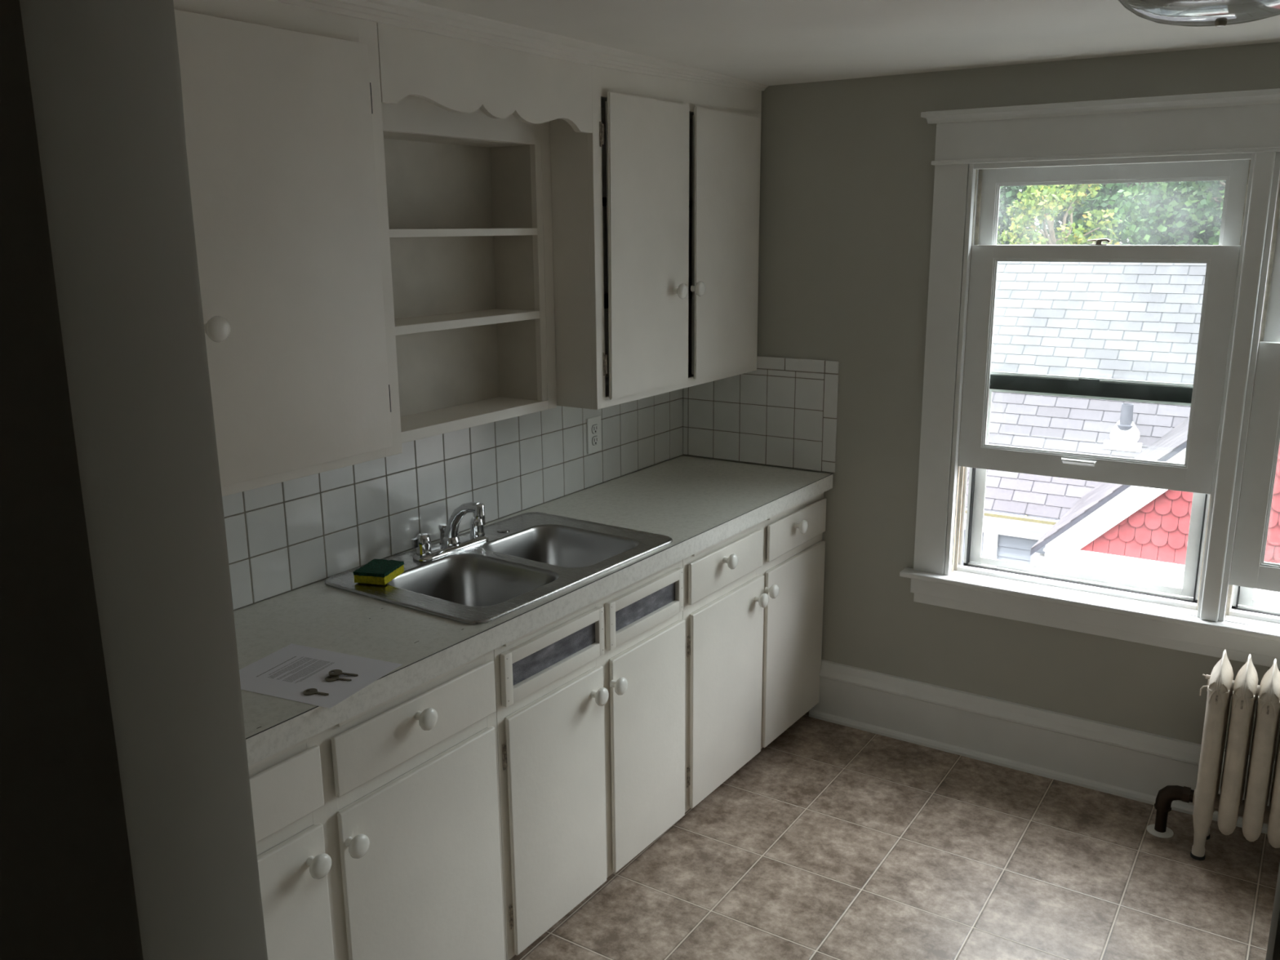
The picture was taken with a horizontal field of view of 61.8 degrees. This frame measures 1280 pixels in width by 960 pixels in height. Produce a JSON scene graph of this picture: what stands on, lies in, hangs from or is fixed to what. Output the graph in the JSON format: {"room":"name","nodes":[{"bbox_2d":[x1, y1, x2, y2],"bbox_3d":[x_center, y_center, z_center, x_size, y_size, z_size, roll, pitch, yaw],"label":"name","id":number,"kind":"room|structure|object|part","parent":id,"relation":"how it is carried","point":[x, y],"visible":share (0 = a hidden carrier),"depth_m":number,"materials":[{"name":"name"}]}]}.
{"room":"kitchen","nodes":[
{"label":"kitchen","id":0,"kind":"room"},
{"bbox_2d":[234,455,681,610],"bbox_3d":[-1.363,0.244,1.831,0.112,2.210,5.400,8,16,32],"label":"wall","id":1,"kind":"structure","parent":0,"point":[680,455],"depth_m":3.14,"materials":[{"name":"white tile"}]},
{"bbox_2d":[173,0,402,496],"bbox_3d":[-0.928,-0.427,1.900,0.366,0.941,1.074,8,16,32],"label":"upper cabinet","id":2,"kind":"object","parent":1,"relation":"attached to","point":[282,107],"visible":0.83,"depth_m":2.04,"materials":[{"name":"beige paint"}]},
{"bbox_3d":[-0.756,-0.269,1.901,0.040,0.046,0.046,8,16,32],"label":"knob","id":3,"kind":"part","parent":2,"relation":"part of","materials":[{"name":"white ceramic"}]},
{"bbox_2d":[222,388,683,610],"bbox_3d":[-0.608,-0.007,2.852,0.008,0.386,2.814,8,16,32],"label":"tile backsplash","id":4,"kind":"structure","parent":1,"relation":"attached to","point":[286,536],"depth_m":2.89,"materials":[{"name":"tile"}]},
{"bbox_2d":[586,415,601,453],"bbox_3d":[-0.150,-0.149,3.524,0.009,0.117,0.075,8,16,32],"label":"wall outlet","id":5,"kind":"object","parent":4,"relation":"attached to","point":[593,424],"visible":1,"depth_m":3.52,"materials":[{"name":"white plastic"}]},
{"bbox_2d":[591,435,598,445],"bbox_3d":[-0.147,-0.130,3.526,0.003,0.029,0.036,8,16,32],"label":"receptacle","id":6,"kind":"object","parent":5,"relation":"attached to","point":[594,438],"depth_m":3.52,"materials":[{"name":"white plastic"}]},
{"bbox_2d":[591,424,598,433],"bbox_3d":[-0.148,-0.168,3.518,0.003,0.027,0.034,8,16,32],"label":"receptacle","id":7,"kind":"object","parent":5,"relation":"attached to","point":[594,427],"depth_m":3.52,"materials":[{"name":"white plastic"}]},
{"bbox_2d":[381,94,556,443],"bbox_3d":[-0.515,-0.610,2.699,0.165,0.957,0.747,8,16,32],"label":"open shelf unit","id":8,"kind":"object","parent":1,"relation":"attached to","point":[469,197],"visible":0.55,"depth_m":2.87,"materials":[{"name":"paint"}]},
{"bbox_3d":[-0.582,-0.620,2.742,0.005,0.957,0.747,8,16,32],"label":"panel","id":9,"kind":"part","parent":8,"relation":"part of","materials":[{"name":"paint"}]},
{"bbox_3d":[-0.527,-0.619,2.674,0.158,0.018,0.668,8,16,32],"label":"shelf","id":10,"kind":"part","parent":8,"relation":"part of","materials":[{"name":"beige paint"}]},
{"bbox_3d":[-0.525,-0.401,2.726,0.158,0.021,0.668,8,16,32],"label":"shelf","id":11,"kind":"part","parent":8,"relation":"part of","materials":[{"name":"beige paint"}]},
{"bbox_3d":[-0.516,-0.155,2.794,0.160,0.027,0.694,8,16,32],"label":"shelf","id":12,"kind":"part","parent":8,"relation":"part of","materials":[{"name":"beige paint"}]},
{"bbox_2d":[549,66,761,409],"bbox_3d":[0.041,-0.771,3.349,0.366,0.952,0.978,8,16,32],"label":"upper cabinet","id":13,"kind":"object","parent":1,"relation":"attached to","point":[655,209],"visible":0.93,"depth_m":3.11,"materials":[{"name":"beige paint"}]},
{"bbox_2d":[376,22,592,133],"bbox_3d":[-0.337,-0.947,2.499,0.018,0.212,0.747,8,16,32],"label":"valance","id":14,"kind":"object","parent":13,"relation":"attached to","point":[452,74],"visible":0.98,"depth_m":2.45,"materials":[{"name":"beige paint"}]},
{"bbox_3d":[0.024,-0.671,3.098,0.024,0.826,0.431,8,16,32],"label":"door","id":15,"kind":"part","parent":13,"relation":"part of","materials":[{"name":"beige paint"}]},
{"bbox_3d":[0.121,-0.568,3.214,0.040,0.046,0.046,8,16,32],"label":"knob","id":16,"kind":"part","parent":13,"relation":"part of","materials":[{"name":"white ceramic"}]},
{"bbox_3d":[0.178,-0.590,3.299,0.040,0.046,0.046,8,16,32],"label":"knob","id":17,"kind":"part","parent":13,"relation":"part of","materials":[{"name":"white ceramic"}]},
{"bbox_3d":[0.278,-0.763,3.479,0.024,0.826,0.430,8,16,32],"label":"door","id":18,"kind":"part","parent":13,"relation":"part of","materials":[{"name":"beige paint"}]},
{"bbox_2d":[0,0,1279,959],"bbox_3d":[-0.116,0.472,0.822,3.108,2.210,0.130,8,16,32],"label":"wall","id":19,"kind":"structure","parent":0,"point":[127,830],"depth_m":0.91,"materials":[{"name":"grey paint"}]},
{"bbox_2d":[269,0,768,91],"bbox_3d":[-0.344,-1.016,2.428,0.045,0.047,2.820,8,16,32],"label":"trim","id":20,"kind":"structure","parent":19,"relation":"attached to","point":[407,14],"depth_m":2.47,"materials":[{"name":"beige paint"}]},
{"bbox_2d":[410,0,1279,85],"bbox_3d":[0.022,-0.684,0.773,3.500,0.060,5.550,8,16,32],"label":"ceiling","id":21,"kind":"structure","parent":0,"point":[768,42],"depth_m":2.57,"materials":[{"name":"paint"}]},
{"bbox_2d":[1117,0,1279,26],"bbox_3d":[1.059,-0.880,1.939,0.392,0.108,0.392,8,16,32],"label":"ceiling light","id":22,"kind":"object","parent":21,"relation":"attached to","point":[1166,8],"visible":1,"depth_m":1.97,"materials":[{"name":"glass"}]},
{"bbox_3d":[1.003,-0.890,1.975,0.093,0.060,0.058,8,16,32],"label":"bulb","id":23,"kind":"part","parent":22,"relation":"part of","materials":[{"name":"white glass"}]},
{"bbox_3d":[1.059,-0.886,1.938,0.110,0.098,0.110,8,16,32],"label":"ceiling plate","id":24,"kind":"part","parent":22,"relation":"part of","materials":[{"name":"silver metal"}]},
{"bbox_3d":[1.115,-0.874,1.903,0.093,0.060,0.058,8,16,32],"label":"bulb","id":25,"kind":"part","parent":22,"relation":"part of","materials":[{"name":"white glass"}]},
{"bbox_2d":[509,711,1279,959],"bbox_3d":[-0.001,1.535,1.232,3.500,0.050,5.400,8,16,32],"label":"floor","id":26,"kind":"structure","parent":0,"point":[833,841],"depth_m":2.96,"materials":[{"name":"tile"}]},
{"bbox_2d":[248,649,506,959],"bbox_3d":[-0.811,0.855,2.149,0.556,0.864,1.089,8,16,33],"label":"base cabinet","id":27,"kind":"object","parent":26,"relation":"on","point":[378,832],"visible":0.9,"depth_m":2.15,"materials":[{"name":"paint"}]},
{"bbox_3d":[-0.796,0.580,1.858,0.200,0.123,0.446,8,16,33],"label":"drawer","id":28,"kind":"part","parent":27,"relation":"part of","materials":[{"name":"beige paint"}]},
{"bbox_3d":[-0.720,0.983,1.897,0.017,0.614,0.438,8,16,33],"label":"door","id":29,"kind":"part","parent":27,"relation":"part of","materials":[{"name":"beige paint"}]},
{"bbox_3d":[-0.595,0.709,1.971,0.040,0.046,0.046,8,16,33],"label":"knob","id":30,"kind":"part","parent":27,"relation":"part of","materials":[{"name":"white ceramic"}]},
{"bbox_3d":[-0.544,0.698,2.046,0.040,0.046,0.046,8,16,33],"label":"knob","id":31,"kind":"part","parent":27,"relation":"part of","materials":[{"name":"white ceramic"}]},
{"bbox_3d":[-0.527,0.487,2.241,0.200,0.123,0.446,8,16,33],"label":"drawer","id":32,"kind":"part","parent":27,"relation":"part of","materials":[{"name":"beige paint"}]},
{"bbox_3d":[-0.450,0.891,2.281,0.017,0.614,0.440,8,16,33],"label":"door","id":33,"kind":"part","parent":27,"relation":"part of","materials":[{"name":"beige paint"}]},
{"bbox_3d":[-0.434,0.481,2.161,0.040,0.046,0.046,8,16,33],"label":"knob","id":34,"kind":"part","parent":27,"relation":"part of","materials":[{"name":"white ceramic"}]},
{"bbox_2d":[233,455,833,766],"bbox_3d":[-0.350,0.243,2.734,0.608,0.050,2.806,8,16,32],"label":"countertop","id":35,"kind":"structure","parent":27,"relation":"on","point":[700,504],"depth_m":2.45,"materials":[{"name":"laminate"}]},
{"bbox_2d":[239,643,401,708],"bbox_3d":[-0.641,0.376,2.073,0.279,0.001,0.216,5,14,23],"label":"sheet","id":36,"kind":"object","parent":35,"relation":"on","point":[292,669],"visible":1,"depth_m":2.07,"materials":[{"name":"white paper"}]},
{"bbox_2d":[302,688,328,695],"bbox_3d":[-0.600,0.395,1.983,0.052,0.002,0.027,4,14,19],"label":"key","id":37,"kind":"object","parent":36,"relation":"on","point":[309,691],"visible":1,"depth_m":1.98,"materials":[{"name":"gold metal"}]},
{"bbox_3d":[-0.591,0.396,1.980,0.032,0.002,0.008,4,14,19],"label":"key blade","id":38,"kind":"part","parent":37,"relation":"part of","materials":[{"name":"gold metal"}]},
{"bbox_2d":[324,675,351,681],"bbox_3d":[-0.576,0.380,2.043,0.053,0.002,0.027,3,14,13],"label":"key","id":39,"kind":"object","parent":36,"relation":"on","point":[332,678],"visible":1,"depth_m":2.04,"materials":[{"name":"gold metal"}]},
{"bbox_3d":[-0.566,0.381,2.041,0.033,0.002,0.008,3,14,13],"label":"key blade","id":40,"kind":"part","parent":39,"relation":"part of","materials":[{"name":"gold metal"}]},
{"bbox_2d":[328,669,358,676],"bbox_3d":[-0.572,0.373,2.067,0.057,0.005,0.027,-1,13,-4],"label":"key","id":41,"kind":"object","parent":36,"relation":"on","point":[336,672],"visible":1,"depth_m":2.06,"materials":[{"name":"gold metal"}]},
{"bbox_3d":[-0.562,0.375,2.062,0.039,0.002,0.008,5,14,9],"label":"key blade","id":42,"kind":"part","parent":41,"relation":"part of","materials":[{"name":"silver metal"}]},
{"bbox_2d":[411,502,488,561],"bbox_3d":[-0.505,0.117,2.842,0.224,0.138,0.174,-5,14,-19],"label":"kitchen faucet","id":43,"kind":"object","parent":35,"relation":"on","point":[450,542],"visible":1,"depth_m":2.82,"materials":[{"name":"silver metal"}]},
{"bbox_3d":[-0.564,0.168,2.765,0.042,0.056,0.054,9,16,34],"label":"handle","id":44,"kind":"part","parent":43,"relation":"part of","materials":[{"name":"silver metal"}]},
{"bbox_3d":[-0.503,0.177,2.856,0.060,0.015,0.256,9,16,34],"label":"plate","id":45,"kind":"part","parent":43,"relation":"part of","materials":[{"name":"silver metal"}]},
{"bbox_3d":[-0.468,0.118,2.817,0.135,0.128,0.048,9,16,34],"label":"spout","id":46,"kind":"part","parent":43,"relation":"part of","materials":[{"name":"silver metal"}]},
{"bbox_3d":[-0.443,0.127,2.934,0.042,0.056,0.054,9,16,34],"label":"handle","id":47,"kind":"part","parent":43,"relation":"part of","materials":[{"name":"silver metal"}]},
{"bbox_2d":[324,511,672,624],"bbox_3d":[-0.339,0.287,2.791,0.530,0.178,0.795,9,16,34],"label":"double sink","id":48,"kind":"object","parent":35,"relation":"in","point":[526,558],"visible":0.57,"depth_m":2.79,"materials":[{"name":"silver metal"}]},
{"bbox_2d":[352,559,404,584],"bbox_3d":[-0.638,0.225,2.618,0.083,0.029,0.107,3,14,14],"label":"sponge","id":49,"kind":"object","parent":48,"relation":"on","point":[376,571],"visible":1,"depth_m":2.59,"materials":[{"name":"yellow plastic"}]},
{"bbox_3d":[-0.410,0.325,2.639,0.364,0.174,0.306,9,16,34],"label":"bowl","id":50,"kind":"part","parent":48,"relation":"part of","materials":[{"name":"silver metal"}]},
{"bbox_3d":[-0.213,0.259,2.912,0.364,0.174,0.304,9,16,34],"label":"bowl","id":51,"kind":"part","parent":48,"relation":"part of","materials":[{"name":"silver metal"}]},
{"bbox_2d":[493,560,684,959],"bbox_3d":[-0.291,0.671,2.910,0.580,0.864,0.787,8,16,33],"label":"base cabinet","id":52,"kind":"object","parent":26,"relation":"on","point":[590,701],"visible":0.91,"depth_m":2.70,"materials":[{"name":"paint"}]},
{"bbox_3d":[-0.201,0.414,2.547,0.016,0.126,0.375,8,16,33],"label":"vent panel","id":53,"kind":"part","parent":52,"relation":"part of","materials":[{"name":"beige paint"}]},
{"bbox_2d":[512,622,595,685],"bbox_3d":[-0.206,0.410,2.551,0.002,0.067,0.335,8,16,33],"label":"vent","id":54,"kind":"object","parent":52,"relation":"attached to","point":[535,663],"depth_m":2.55,"materials":[{"name":"grey metal"}]},
{"bbox_3d":[-0.200,0.804,2.638,0.017,0.614,0.366,8,16,33],"label":"door","id":55,"kind":"part","parent":52,"relation":"part of","materials":[{"name":"beige paint"}]},
{"bbox_3d":[-0.102,0.540,2.673,0.040,0.046,0.046,8,16,33],"label":"knob","id":56,"kind":"part","parent":52,"relation":"part of","materials":[{"name":"white ceramic"}]},
{"bbox_3d":[-0.056,0.526,2.740,0.040,0.046,0.046,8,16,33],"label":"knob","id":57,"kind":"part","parent":52,"relation":"part of","materials":[{"name":"white ceramic"}]},
{"bbox_3d":[0.017,0.339,2.857,0.016,0.126,0.350,8,16,33],"label":"vent panel","id":58,"kind":"part","parent":52,"relation":"part of","materials":[{"name":"beige paint"}]},
{"bbox_2d":[615,582,675,631],"bbox_3d":[0.012,0.335,2.862,0.002,0.067,0.310,8,16,33],"label":"vent","id":59,"kind":"object","parent":52,"relation":"attached to","point":[636,611],"depth_m":2.86,"materials":[{"name":"grey metal"}]},
{"bbox_3d":[0.025,0.727,2.957,0.017,0.614,0.354,8,16,33],"label":"door","id":60,"kind":"part","parent":52,"relation":"part of","materials":[{"name":"beige paint"}]},
{"bbox_2d":[682,492,826,812],"bbox_3d":[0.187,0.504,3.605,0.598,0.864,0.931,8,16,33],"label":"base cabinet","id":61,"kind":"object","parent":26,"relation":"on","point":[753,597],"visible":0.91,"depth_m":3.38,"materials":[{"name":"paint"}]},
{"bbox_3d":[0.184,0.243,3.254,0.200,0.123,0.431,8,16,33],"label":"drawer","id":62,"kind":"part","parent":61,"relation":"part of","materials":[{"name":"beige paint"}]},
{"bbox_3d":[0.270,0.643,3.307,0.017,0.614,0.436,8,16,33],"label":"door","id":63,"kind":"part","parent":61,"relation":"part of","materials":[{"name":"beige paint"}]},
{"bbox_3d":[0.266,0.239,3.159,0.040,0.046,0.046,8,16,33],"label":"knob","id":64,"kind":"part","parent":61,"relation":"part of","materials":[{"name":"white ceramic"}]},
{"bbox_3d":[0.382,0.377,3.363,0.040,0.046,0.046,8,16,33],"label":"knob","id":65,"kind":"part","parent":61,"relation":"part of","materials":[{"name":"white ceramic"}]},
{"bbox_3d":[0.420,0.354,3.416,0.040,0.046,0.046,8,16,33],"label":"knob","id":66,"kind":"part","parent":61,"relation":"part of","materials":[{"name":"white ceramic"}]},
{"bbox_3d":[0.529,0.554,3.676,0.017,0.614,0.433,8,16,33],"label":"door","id":67,"kind":"part","parent":61,"relation":"part of","materials":[{"name":"beige paint"}]},
{"bbox_3d":[0.451,0.151,3.635,0.200,0.123,0.427,8,16,33],"label":"drawer","id":68,"kind":"part","parent":61,"relation":"part of","materials":[{"name":"beige paint"}]},
{"bbox_3d":[0.533,0.153,3.540,0.040,0.046,0.046,8,16,33],"label":"knob","id":69,"kind":"part","parent":61,"relation":"part of","materials":[{"name":"white ceramic"}]},
{"bbox_2d":[1146,649,1279,860],"bbox_3d":[1.821,0.796,2.888,0.781,0.600,0.190,8,16,32],"label":"radiator","id":70,"kind":"object","parent":26,"relation":"on","point":[1245,690],"visible":1,"depth_m":2.92,"materials":[{"name":"metal"}]},
{"bbox_2d":[682,41,1279,760],"bbox_3d":[1.504,-0.086,3.239,3.340,2.260,0.150,8,16,32],"label":"wall","id":71,"kind":"structure","parent":0,"point":[847,172],"depth_m":3.51,"materials":[{"name":"grey paint"}]},
{"bbox_2d":[683,355,839,473],"bbox_3d":[0.418,-0.249,3.828,0.612,0.388,0.008,8,16,32],"label":"tile backsplash","id":72,"kind":"structure","parent":71,"relation":"attached to","point":[783,412],"depth_m":3.80,"materials":[{"name":"tile"}]},
{"bbox_2d":[808,659,1275,834],"bbox_3d":[1.694,0.910,3.239,2.544,0.219,0.034,8,16,32],"label":"baseboard","id":73,"kind":"structure","parent":71,"relation":"attached to","point":[1122,762],"depth_m":3.53,"materials":[{"name":"white paint"}]},
{"bbox_2d":[899,567,1279,641],"bbox_3d":[1.678,0.415,3.144,1.853,0.018,0.112,8,16,32],"label":"window sill","id":74,"kind":"structure","parent":71,"relation":"attached to","point":[1246,627],"depth_m":3.29,"materials":[{"name":"white paint"}]},
{"bbox_2d":[910,578,1279,668],"bbox_3d":[1.672,0.471,3.146,1.791,0.092,0.036,8,16,32],"label":"trim","id":75,"kind":"structure","parent":71,"relation":"attached to","point":[1263,652],"depth_m":3.29,"materials":[{"name":"white paint"}]},
{"bbox_2d":[913,88,1279,574],"bbox_3d":[1.660,-0.304,2.955,1.869,1.470,0.056,8,16,32],"label":"trim","id":76,"kind":"structure","parent":71,"relation":"attached to","point":[1240,122],"depth_m":3.18,"materials":[{"name":"white paint"}]},
{"bbox_2d":[944,152,1255,617],"bbox_3d":[1.375,-0.282,3.273,0.766,1.350,0.178,8,16,32],"label":"window","id":77,"kind":"structure","parent":71,"relation":"in","point":[975,383],"depth_m":3.25,"materials":[{"name":"white paint"}]},
{"bbox_3d":[1.405,-0.301,3.315,0.722,1.314,0.014,8,16,32],"label":"storm frame","id":78,"kind":"part","parent":77,"relation":"part of","materials":[{"name":"white metal"}]},
{"bbox_3d":[1.414,0.022,3.401,0.694,0.613,0.006,8,16,32],"label":"storm sash","id":79,"kind":"part","parent":77,"relation":"part of","materials":[{"name":"white metal"}]},
{"bbox_3d":[1.376,-0.285,3.275,0.637,0.052,0.032,8,16,32],"label":"meeting rail","id":80,"kind":"part","parent":77,"relation":"part of","materials":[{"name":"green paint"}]},
{"bbox_3d":[1.351,-0.347,3.222,0.735,0.704,0.034,8,16,32],"label":"sash","id":81,"kind":"part","parent":77,"relation":"part of","materials":[{"name":"white paint"}]},
{"bbox_3d":[1.373,-0.592,3.203,0.735,0.682,0.032,8,16,32],"label":"sash","id":82,"kind":"part","parent":77,"relation":"part of","materials":[{"name":"white paint"}]},
{"bbox_2d":[1200,151,1275,622],"bbox_3d":[1.664,-0.231,2.984,0.047,1.314,0.034,8,16,32],"label":"trim","id":83,"kind":"structure","parent":71,"relation":"attached to","point":[1264,162],"depth_m":2.96,"materials":[{"name":"white paint"}]},
{"bbox_2d":[1217,151,1279,623],"bbox_3d":[2.052,-0.186,2.842,0.766,1.350,0.178,8,16,32],"label":"window","id":84,"kind":"structure","parent":71,"relation":"in","point":[1246,569],"depth_m":3.00,"materials":[{"name":"white paint"}]},
{"bbox_3d":[2.030,0.003,2.851,0.735,0.704,0.034,8,16,32],"label":"sash","id":85,"kind":"part","parent":84,"relation":"part of","materials":[{"name":"white paint"}]},
{"bbox_3d":[2.082,-0.205,2.885,0.722,1.314,0.014,8,16,32],"label":"storm frame","id":86,"kind":"part","parent":84,"relation":"part of","materials":[{"name":"white metal"}]},
{"bbox_3d":[2.091,0.118,2.971,0.694,0.613,0.006,8,16,32],"label":"storm sash","id":87,"kind":"part","parent":84,"relation":"part of","materials":[{"name":"clear glass"}]},
{"bbox_3d":[2.051,-0.496,2.773,0.735,0.682,0.032,8,16,32],"label":"sash","id":88,"kind":"part","parent":84,"relation":"part of","materials":[{"name":"white paint"}]},
{"label":"outside","id":89,"kind":"structure","parent":0,"visible":0},
{"bbox_3d":[11.215,-0.010,21.456,50.000,0.100,39.600,8,16,32],"label":"ground","id":90,"kind":"structure","parent":89,"visible":0},
{"bbox_2d":[996,185,1049,244],"bbox_3d":[5.437,-4.046,20.600,4.694,8.257,4.424,2,13,10],"label":"tree","id":91,"kind":"object","parent":90,"relation":"on","point":[1008,195],"visible":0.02,"depth_m":19.14,"materials":[{"name":"green plant"}]},
{"bbox_2d":[996,183,1122,244],"bbox_3d":[6.092,-1.698,15.887,1.787,5.840,1.928,8,16,32],"label":"tree","id":92,"kind":"object","parent":90,"relation":"on","point":[1036,202],"visible":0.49,"depth_m":15.24,"materials":[{"name":"green plant"}]},
{"bbox_2d":[1017,182,1197,244],"bbox_3d":[11.534,-5.432,24.378,6.375,9.125,5.962,-7,15,-26],"label":"tree","id":93,"kind":"object","parent":90,"relation":"on","point":[1100,202],"visible":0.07,"depth_m":22.74,"materials":[{"name":"green plant"}]},
{"bbox_2d":[962,261,1279,611],"bbox_3d":[5.337,0.104,10.697,12.798,4.740,6.590,8,16,32],"label":"neighbor house","id":94,"kind":"structure","parent":90,"relation":"on","point":[1105,320],"depth_m":10.41,"materials":[{"name":"tile"}]},
{"bbox_2d":[1107,180,1226,245],"bbox_3d":[10.074,-3.396,17.627,4.335,8.283,4.860,-11,17,-37],"label":"tree","id":95,"kind":"object","parent":90,"relation":"on","point":[1178,212],"visible":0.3,"depth_m":17.59,"materials":[{"name":"green plant"}]}
]}

